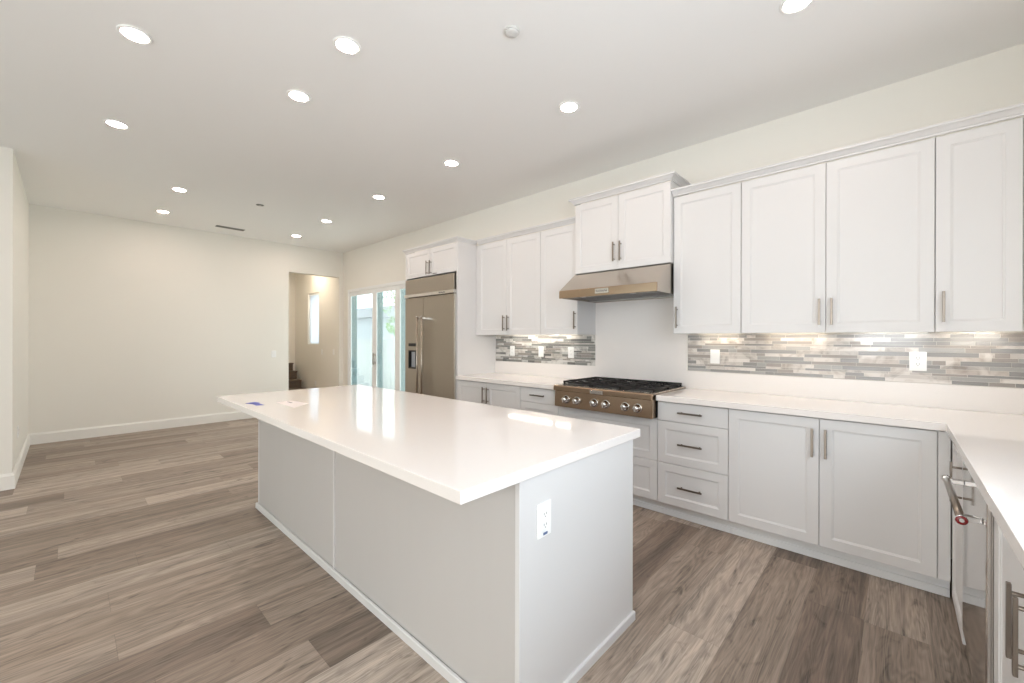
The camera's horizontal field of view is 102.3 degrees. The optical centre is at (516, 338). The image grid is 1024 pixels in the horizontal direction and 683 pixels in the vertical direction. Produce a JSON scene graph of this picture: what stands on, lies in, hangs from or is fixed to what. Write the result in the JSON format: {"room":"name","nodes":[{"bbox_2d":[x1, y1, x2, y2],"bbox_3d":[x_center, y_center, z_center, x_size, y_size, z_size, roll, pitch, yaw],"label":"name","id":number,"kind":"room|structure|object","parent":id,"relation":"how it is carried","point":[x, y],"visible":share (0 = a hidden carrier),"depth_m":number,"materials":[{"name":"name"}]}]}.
{"room":"kitchen","nodes":[
{"label":"kitchen","id":0,"kind":"room"},
{"bbox_2d":[0,146,28,474],"bbox_3d":[-6.303,-0.182,3.259,2.194,3.006,3.074,0,0,43],"label":"wall","id":1,"kind":"structure","parent":0,"point":[14,205],"depth_m":3.65,"materials":[{"name":"white paint"}]},
{"bbox_2d":[28,204,342,433],"bbox_3d":[-4.827,-0.179,6.581,0.126,3.006,4.118,0,0,43],"label":"wall","id":2,"kind":"structure","parent":0,"point":[130,321],"depth_m":5.99,"materials":[{"name":"white paint"}]},
{"bbox_2d":[0,411,254,490],"bbox_3d":[-5.292,1.253,4.351,2.210,0.140,6.055,0,0,43],"label":"baseboard","id":3,"kind":"structure","parent":2,"relation":"attached to","point":[98,431],"depth_m":5.62,"materials":[{"name":"white paint"}]},
{"bbox_2d":[271,351,275,356],"bbox_3d":[-4.210,0.262,7.153,0.012,0.117,0.074,0,0,43],"label":"light switch","id":4,"kind":"object","parent":2,"relation":"attached to","point":[273,353],"visible":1,"depth_m":7.15,"materials":[{"name":"white plastic"}]},
{"bbox_2d":[289,273,294,370],"bbox_3d":[-5.171,-0.180,8.171,2.530,3.006,2.242,0,0,43],"label":"wall","id":5,"kind":"structure","parent":0,"point":[291,275],"depth_m":9.70,"materials":[{"name":"white paint"}]},
{"bbox_2d":[0,418,974,682],"bbox_3d":[-3.601,1.387,3.467,12.010,0.120,7.342,0,0,43],"label":"floor","id":6,"kind":"structure","parent":0,"point":[150,556],"depth_m":2.08,"materials":[{"name":"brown wood"}]},
{"bbox_2d":[289,363,305,389],"bbox_3d":[-5.375,0.940,8.912,0.890,0.765,1.260,0,0,43],"label":"staircase","id":7,"kind":"structure","parent":6,"relation":"on","point":[294,383],"depth_m":9.24,"materials":[{"name":"brown wood"}]},
{"bbox_2d":[404,273,455,399],"bbox_3d":[-0.903,0.273,5.269,1.020,2.078,0.698,0,0,43],"label":"refrigerator","id":8,"kind":"object","parent":6,"relation":"on","point":[430,303],"visible":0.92,"depth_m":5.04,"materials":[{"name":"silver metal"}]},
{"bbox_2d":[256,419,634,682],"bbox_3d":[-0.745,0.902,2.607,2.803,0.862,0.824,0,0,43],"label":"kitchen island","id":9,"kind":"object","parent":6,"relation":"on","point":[471,587],"visible":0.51,"depth_m":1.71,"materials":[{"name":"white paint"}]},
{"bbox_2d":[217,384,639,504],"bbox_3d":[-0.821,0.450,2.534,2.823,0.040,1.118,0,0,43],"label":"island countertop","id":10,"kind":"structure","parent":9,"relation":"on","point":[460,452],"depth_m":1.88,"materials":[{"name":"white stone"}]},
{"bbox_2d":[276,400,308,407],"bbox_3d":[-1.466,0.428,2.728,0.338,0.001,0.132,0,0,43],"label":"paper sheet","id":11,"kind":"object","parent":10,"relation":"on","point":[291,403],"visible":1,"depth_m":2.73,"materials":[{"name":"white paper"}]},
{"bbox_2d":[537,499,550,539],"bbox_3d":[0.099,0.641,1.465,0.009,0.122,0.076,0,0,43],"label":"electrical outlet","id":12,"kind":"object","parent":9,"relation":"attached to","point":[543,509],"visible":1,"depth_m":1.46,"materials":[{"name":"white plastic"}]},
{"bbox_2d":[542,509,547,530],"bbox_3d":[0.101,0.641,1.463,0.003,0.068,0.034,0,0,43],"label":"receptacle","id":13,"kind":"object","parent":12,"relation":"attached to","point":[544,511],"depth_m":1.46,"materials":[{"name":"white plastic"}]},
{"bbox_2d":[402,236,495,399],"bbox_3d":[-0.876,0.084,5.299,1.132,2.497,0.656,0,0,43],"label":"tall cabinet","id":14,"kind":"object","parent":6,"relation":"on","point":[475,354],"visible":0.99,"depth_m":4.87,"materials":[{"name":"white paint"}]},
{"bbox_2d":[458,380,520,409],"bbox_3d":[-0.125,0.898,4.609,0.966,0.872,0.656,0,0,43],"label":"base cabinet","id":15,"kind":"object","parent":6,"relation":"on","point":[501,395],"visible":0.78,"depth_m":4.35,"materials":[{"name":"white paint"}]},
{"bbox_2d":[456,372,576,389],"bbox_3d":[0.048,0.441,4.445,1.441,0.041,0.628,0,0,43],"label":"countertop","id":16,"kind":"structure","parent":15,"relation":"on","point":[543,382],"depth_m":4.32,"materials":[{"name":"white stone"}]},
{"bbox_2d":[554,377,685,418],"bbox_3d":[0.884,0.490,3.612,0.911,0.222,0.722,0,0,43],"label":"gas cooktop","id":17,"kind":"object","parent":16,"relation":"in","point":[636,398],"visible":1,"depth_m":3.39,"materials":[{"name":"silver metal"}]},
{"bbox_2d":[520,386,558,415],"bbox_3d":[0.404,0.899,4.122,0.470,0.872,0.656,0,0,43],"label":"base cabinet","id":18,"kind":"object","parent":6,"relation":"on","point":[539,400],"visible":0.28,"depth_m":3.91,"materials":[{"name":"white paint"}]},
{"bbox_2d":[559,406,660,512],"bbox_3d":[0.919,0.970,3.649,0.927,0.733,0.656,0,0,43],"label":"base cabinet","id":19,"kind":"object","parent":6,"relation":"on","point":[645,447],"visible":0.1,"depth_m":3.22,"materials":[{"name":"white paint"}]},
{"bbox_2d":[658,401,730,532],"bbox_3d":[1.443,0.902,3.168,0.494,0.872,0.656,0,0,43],"label":"base cabinet","id":20,"kind":"object","parent":6,"relation":"on","point":[693,440],"visible":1,"depth_m":2.94,"materials":[{"name":"white paint"}]},
{"bbox_2d":[728,408,950,597],"bbox_3d":[2.009,0.903,2.649,1.040,0.872,0.656,0,0,43],"label":"base cabinet","id":21,"kind":"object","parent":6,"relation":"on","point":[869,498],"visible":0.98,"depth_m":2.37,"materials":[{"name":"white paint"}]},
{"bbox_2d":[949,442,965,644],"bbox_3d":[2.262,0.903,1.704,0.685,0.872,0.465,0,0,43],"label":"base cabinet","id":22,"kind":"object","parent":6,"relation":"on","point":[956,466],"visible":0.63,"depth_m":1.91,"materials":[{"name":"white paint"}]},
{"bbox_2d":[941,462,993,682],"bbox_3d":[1.861,0.904,1.339,0.646,0.868,0.607,0,0,43],"label":"dishwasher","id":23,"kind":"object","parent":6,"relation":"on","point":[976,518],"visible":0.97,"depth_m":1.42,"materials":[{"name":"silver metal"}]},
{"bbox_2d":[994,518,1023,682],"bbox_3d":[1.321,0.901,0.669,0.672,0.872,1.100,0,0,43],"label":"base cabinet","id":24,"kind":"object","parent":6,"relation":"on","point":[1008,572],"visible":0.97,"depth_m":1.13,"materials":[{"name":"white paint"}]},
{"bbox_2d":[656,388,1023,569],"bbox_3d":[1.335,0.444,1.801,2.184,0.041,2.780,0,0,43],"label":"countertop","id":25,"kind":"structure","parent":24,"relation":"on","point":[990,445],"depth_m":2.10,"materials":[{"name":"white stone"}]},
{"bbox_2d":[0,0,1023,252],"bbox_3d":[-3.594,-1.739,3.467,12.010,0.120,7.342,0,0,43],"label":"ceiling","id":26,"kind":"structure","parent":0,"point":[208,111],"depth_m":2.78,"materials":[{"name":"white paint"}]},
{"bbox_2d":[103,119,129,128],"bbox_3d":[-3.124,-1.675,3.222,0.150,0.007,0.150,0,0,43],"label":"recessed light","id":27,"kind":"object","parent":26,"relation":"in","point":[113,123],"visible":1,"depth_m":3.22,"materials":[{"name":"white plastic"}]},
{"bbox_2d":[116,24,152,44],"bbox_3d":[-2.101,-1.672,2.272,0.150,0.007,0.150,0,0,43],"label":"recessed light","id":28,"kind":"object","parent":26,"relation":"in","point":[134,34],"visible":1,"depth_m":2.27,"materials":[{"name":"white plastic"}]},
{"bbox_2d":[155,210,169,213],"bbox_3d":[-4.667,-1.678,5.446,0.150,0.007,0.150,0,0,43],"label":"recessed light","id":29,"kind":"object","parent":26,"relation":"in","point":[159,211],"visible":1,"depth_m":5.44,"materials":[{"name":"white plastic"}]},
{"bbox_2d":[171,187,187,191],"bbox_3d":[-3.790,-1.676,4.639,0.150,0.007,0.150,0,0,43],"label":"recessed light","id":30,"kind":"object","parent":26,"relation":"in","point":[178,189],"visible":1,"depth_m":4.63,"materials":[{"name":"white plastic"}]},
{"bbox_2d":[215,225,243,230],"bbox_3d":[-4.340,-1.677,6.255,0.100,0.007,0.360,0,0,43],"label":"ceiling vent","id":31,"kind":"object","parent":26,"relation":"in","point":[216,225],"visible":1,"depth_m":6.26,"materials":[{"name":"grey metal"}]},
{"bbox_2d":[287,89,310,102],"bbox_3d":[-1.500,-1.671,2.845,0.150,0.007,0.150,0,0,43],"label":"recessed light","id":32,"kind":"object","parent":26,"relation":"in","point":[296,95],"visible":1,"depth_m":2.84,"materials":[{"name":"white plastic"}]},
{"bbox_2d":[333,36,360,54],"bbox_3d":[-0.967,-1.670,2.354,0.150,0.007,0.150,0,0,43],"label":"recessed light","id":33,"kind":"object","parent":26,"relation":"in","point":[344,44],"visible":1,"depth_m":2.35,"materials":[{"name":"white plastic"}]},
{"bbox_2d":[372,195,385,199],"bbox_3d":[-1.625,-1.671,4.871,0.150,0.007,0.150,0,0,43],"label":"recessed light","id":34,"kind":"object","parent":26,"relation":"in","point":[380,197],"visible":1,"depth_m":4.88,"materials":[{"name":"white plastic"}]},
{"bbox_2d":[443,160,458,166],"bbox_3d":[-0.619,-1.669,3.924,0.150,0.007,0.150,0,0,43],"label":"recessed light","id":35,"kind":"object","parent":26,"relation":"in","point":[451,163],"visible":1,"depth_m":3.93,"materials":[{"name":"white plastic"}]},
{"bbox_2d":[504,25,519,37],"bbox_3d":[-0.025,-1.661,2.240,0.086,0.020,0.086,0,0,43],"label":"smoke detector","id":36,"kind":"object","parent":26,"relation":"attached to","point":[511,31],"visible":1,"depth_m":2.22,"materials":[{"name":"white plastic"}]},
{"bbox_2d":[559,101,579,112],"bbox_3d":[0.377,-1.667,2.972,0.150,0.007,0.150,0,0,43],"label":"recessed light","id":37,"kind":"object","parent":26,"relation":"in","point":[568,106],"visible":1,"depth_m":2.97,"materials":[{"name":"white plastic"}]},
{"bbox_2d":[779,0,813,14],"bbox_3d":[1.389,-1.665,2.044,0.150,0.007,0.150,0,0,43],"label":"recessed light","id":38,"kind":"object","parent":26,"relation":"in","point":[787,7],"visible":1,"depth_m":2.06,"materials":[{"name":"white plastic"}]},
{"bbox_2d":[295,43,1023,558],"bbox_3d":[-1.018,-0.171,5.981,11.610,3.006,0.150,0,0,43],"label":"wall","id":39,"kind":"structure","parent":0,"point":[993,81],"depth_m":3.40,"materials":[{"name":"white paint"}]},
{"bbox_2d":[309,292,318,342],"bbox_3d":[-4.421,-0.445,9.052,0.570,1.110,0.050,0,0,43],"label":"window","id":40,"kind":"structure","parent":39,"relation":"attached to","point":[314,298],"depth_m":9.07,"materials":[{"name":"white glass"}]},
{"bbox_2d":[347,280,405,390],"bbox_3d":[-2.264,0.197,7.101,2.540,2.265,0.185,0,0,43],"label":"door","id":41,"kind":"structure","parent":39,"relation":"in","point":[377,291],"depth_m":7.25,"materials":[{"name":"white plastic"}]},
{"bbox_2d":[476,232,540,334],"bbox_3d":[-0.018,-0.578,4.703,0.990,1.068,0.376,0,0,43],"label":"upper cabinet","id":42,"kind":"object","parent":39,"relation":"attached to","point":[508,271],"visible":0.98,"depth_m":4.54,"materials":[{"name":"white paint"}]},
{"bbox_2d":[476,216,574,244],"bbox_3d":[0.053,-1.137,4.403,1.399,0.050,0.046,0,0,43],"label":"crown molding","id":43,"kind":"structure","parent":42,"relation":"attached to","point":[571,220],"depth_m":4.33,"materials":[{"name":"white paint"}]},
{"bbox_2d":[496,335,594,365],"bbox_3d":[0.274,0.117,4.684,1.444,0.316,0.010,0,0,43],"label":"backsplash","id":44,"kind":"structure","parent":39,"relation":"attached to","point":[526,346],"depth_m":4.60,"materials":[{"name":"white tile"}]},
{"bbox_2d":[510,346,514,355],"bbox_3d":[-0.052,0.144,4.971,0.074,0.117,0.009,0,0,43],"label":"electrical outlet","id":45,"kind":"object","parent":44,"relation":"attached to","point":[512,348],"visible":1,"depth_m":4.96,"materials":[{"name":"white plastic"}]},
{"bbox_2d":[538,346,543,356],"bbox_3d":[0.275,0.145,4.668,0.074,0.117,0.012,0,0,43],"label":"electrical outlet","id":46,"kind":"object","parent":44,"relation":"attached to","point":[540,349],"visible":1,"depth_m":4.67,"materials":[{"name":"white plastic"}]},
{"bbox_2d":[568,347,573,357],"bbox_3d":[0.578,0.146,4.392,0.074,0.117,0.009,0,0,43],"label":"electrical outlet","id":47,"kind":"object","parent":44,"relation":"attached to","point":[570,349],"visible":1,"depth_m":4.39,"materials":[{"name":"white plastic"}]},
{"bbox_2d":[541,224,595,334],"bbox_3d":[0.517,-0.577,4.212,0.459,1.068,0.376,0,0,43],"label":"upper cabinet","id":48,"kind":"object","parent":39,"relation":"attached to","point":[558,316],"visible":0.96,"depth_m":4.12,"materials":[{"name":"white paint"}]},
{"bbox_2d":[568,171,690,274],"bbox_3d":[1.007,-0.963,3.726,1.008,0.705,0.430,0,0,43],"label":"upper cabinet","id":49,"kind":"object","parent":39,"relation":"attached to","point":[635,228],"visible":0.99,"depth_m":3.55,"materials":[{"name":"white paint"}]},
{"bbox_2d":[559,263,673,302],"bbox_3d":[0.925,-0.485,3.646,0.915,0.247,0.618,0,0,43],"label":"range hood","id":50,"kind":"object","parent":49,"relation":"attached to","point":[651,281],"visible":0.99,"depth_m":3.46,"materials":[{"name":"silver metal"}]},
{"bbox_2d":[687,334,687,370],"bbox_3d":[1.479,0.118,3.575,0.006,0.314,0.014,0,0,43],"label":"trim","id":51,"kind":"structure","parent":39,"relation":"attached to","point":[687,334],"depth_m":3.57,"materials":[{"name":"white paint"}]},
{"bbox_2d":[673,182,744,333],"bbox_3d":[1.546,-0.590,3.267,0.494,1.100,0.376,0,0,43],"label":"upper cabinet","id":52,"kind":"object","parent":39,"relation":"attached to","point":[708,223],"visible":0.98,"depth_m":3.14,"materials":[{"name":"white paint"}]},
{"bbox_2d":[495,298,1023,414],"bbox_3d":[1.413,-0.091,3.633,4.548,1.028,0.020,0,0,43],"label":"backsplash","id":53,"kind":"structure","parent":39,"relation":"attached to","point":[635,339],"depth_m":3.61,"materials":[{"name":"white stone"}]},
{"bbox_2d":[741,138,934,333],"bbox_3d":[2.092,-0.589,2.766,0.987,1.100,0.376,0,0,43],"label":"upper cabinet","id":54,"kind":"object","parent":39,"relation":"attached to","point":[846,244],"visible":1,"depth_m":2.60,"materials":[{"name":"white paint"}]},
{"bbox_2d":[671,103,1023,196],"bbox_3d":[2.049,-1.165,2.570,2.174,0.050,0.046,0,0,43],"label":"crown molding","id":55,"kind":"structure","parent":54,"relation":"attached to","point":[1017,110],"depth_m":2.50,"materials":[{"name":"white paint"}]},
{"bbox_2d":[688,333,1023,387],"bbox_3d":[2.287,0.120,2.836,2.182,0.312,0.010,0,0,43],"label":"backsplash","id":56,"kind":"structure","parent":39,"relation":"attached to","point":[974,359],"depth_m":2.75,"materials":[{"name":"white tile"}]},
{"bbox_2d":[710,349,719,363],"bbox_3d":[1.640,0.146,3.415,0.074,0.117,0.012,0,0,43],"label":"electrical outlet","id":57,"kind":"object","parent":56,"relation":"attached to","point":[714,353],"visible":1,"depth_m":3.41,"materials":[{"name":"white plastic"}]},
{"bbox_2d":[909,352,926,370],"bbox_3d":[2.529,0.142,2.601,0.080,0.120,0.009,0,0,43],"label":"electrical outlet","id":58,"kind":"object","parent":56,"relation":"attached to","point":[917,360],"visible":1,"depth_m":2.60,"materials":[{"name":"white plastic"}]},
{"bbox_2d":[914,356,921,366],"bbox_3d":[2.527,0.142,2.599,0.034,0.068,0.003,0,0,43],"label":"receptacle","id":59,"kind":"object","parent":58,"relation":"attached to","point":[917,359],"depth_m":2.60,"materials":[{"name":"white plastic"}]},
{"bbox_2d":[933,117,1023,332],"bbox_3d":[2.711,-0.588,2.197,0.694,1.100,0.376,0,0,43],"label":"upper cabinet","id":60,"kind":"object","parent":39,"relation":"attached to","point":[979,172],"visible":0.98,"depth_m":2.21,"materials":[{"name":"white paint"}]},
{"label":"outside","id":61,"kind":"structure","parent":0,"visible":0},
{"bbox_3d":[1.115,1.612,21.918,36.000,0.250,26.198,0,0,43],"label":"ground","id":62,"kind":"structure","parent":61,"visible":0},
{"bbox_2d":[357,340,394,389],"bbox_3d":[-4.656,0.719,12.650,14.032,1.510,0.140,0,0,43],"label":"vinyl fence","id":63,"kind":"object","parent":62,"relation":"on","point":[364,347],"visible":0.06,"depth_m":12.43,"materials":[{"name":"grey"}]},
{"bbox_2d":[357,305,394,339],"bbox_3d":[-11.168,-0.265,27.905,18.400,3.450,6.800,0,0,43],"label":"neighbouring house","id":64,"kind":"structure","parent":62,"relation":"on","point":[364,315],"depth_m":20.12,"materials":[{"name":"grey"}]},
{"bbox_2d":[383,291,394,334],"bbox_3d":[-4.289,-0.567,15.081,1.686,4.093,1.453,0,0,43],"label":"tree","id":65,"kind":"object","parent":62,"relation":"on","point":[388,326],"visible":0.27,"depth_m":15.31,"materials":[{"name":"green plant"}]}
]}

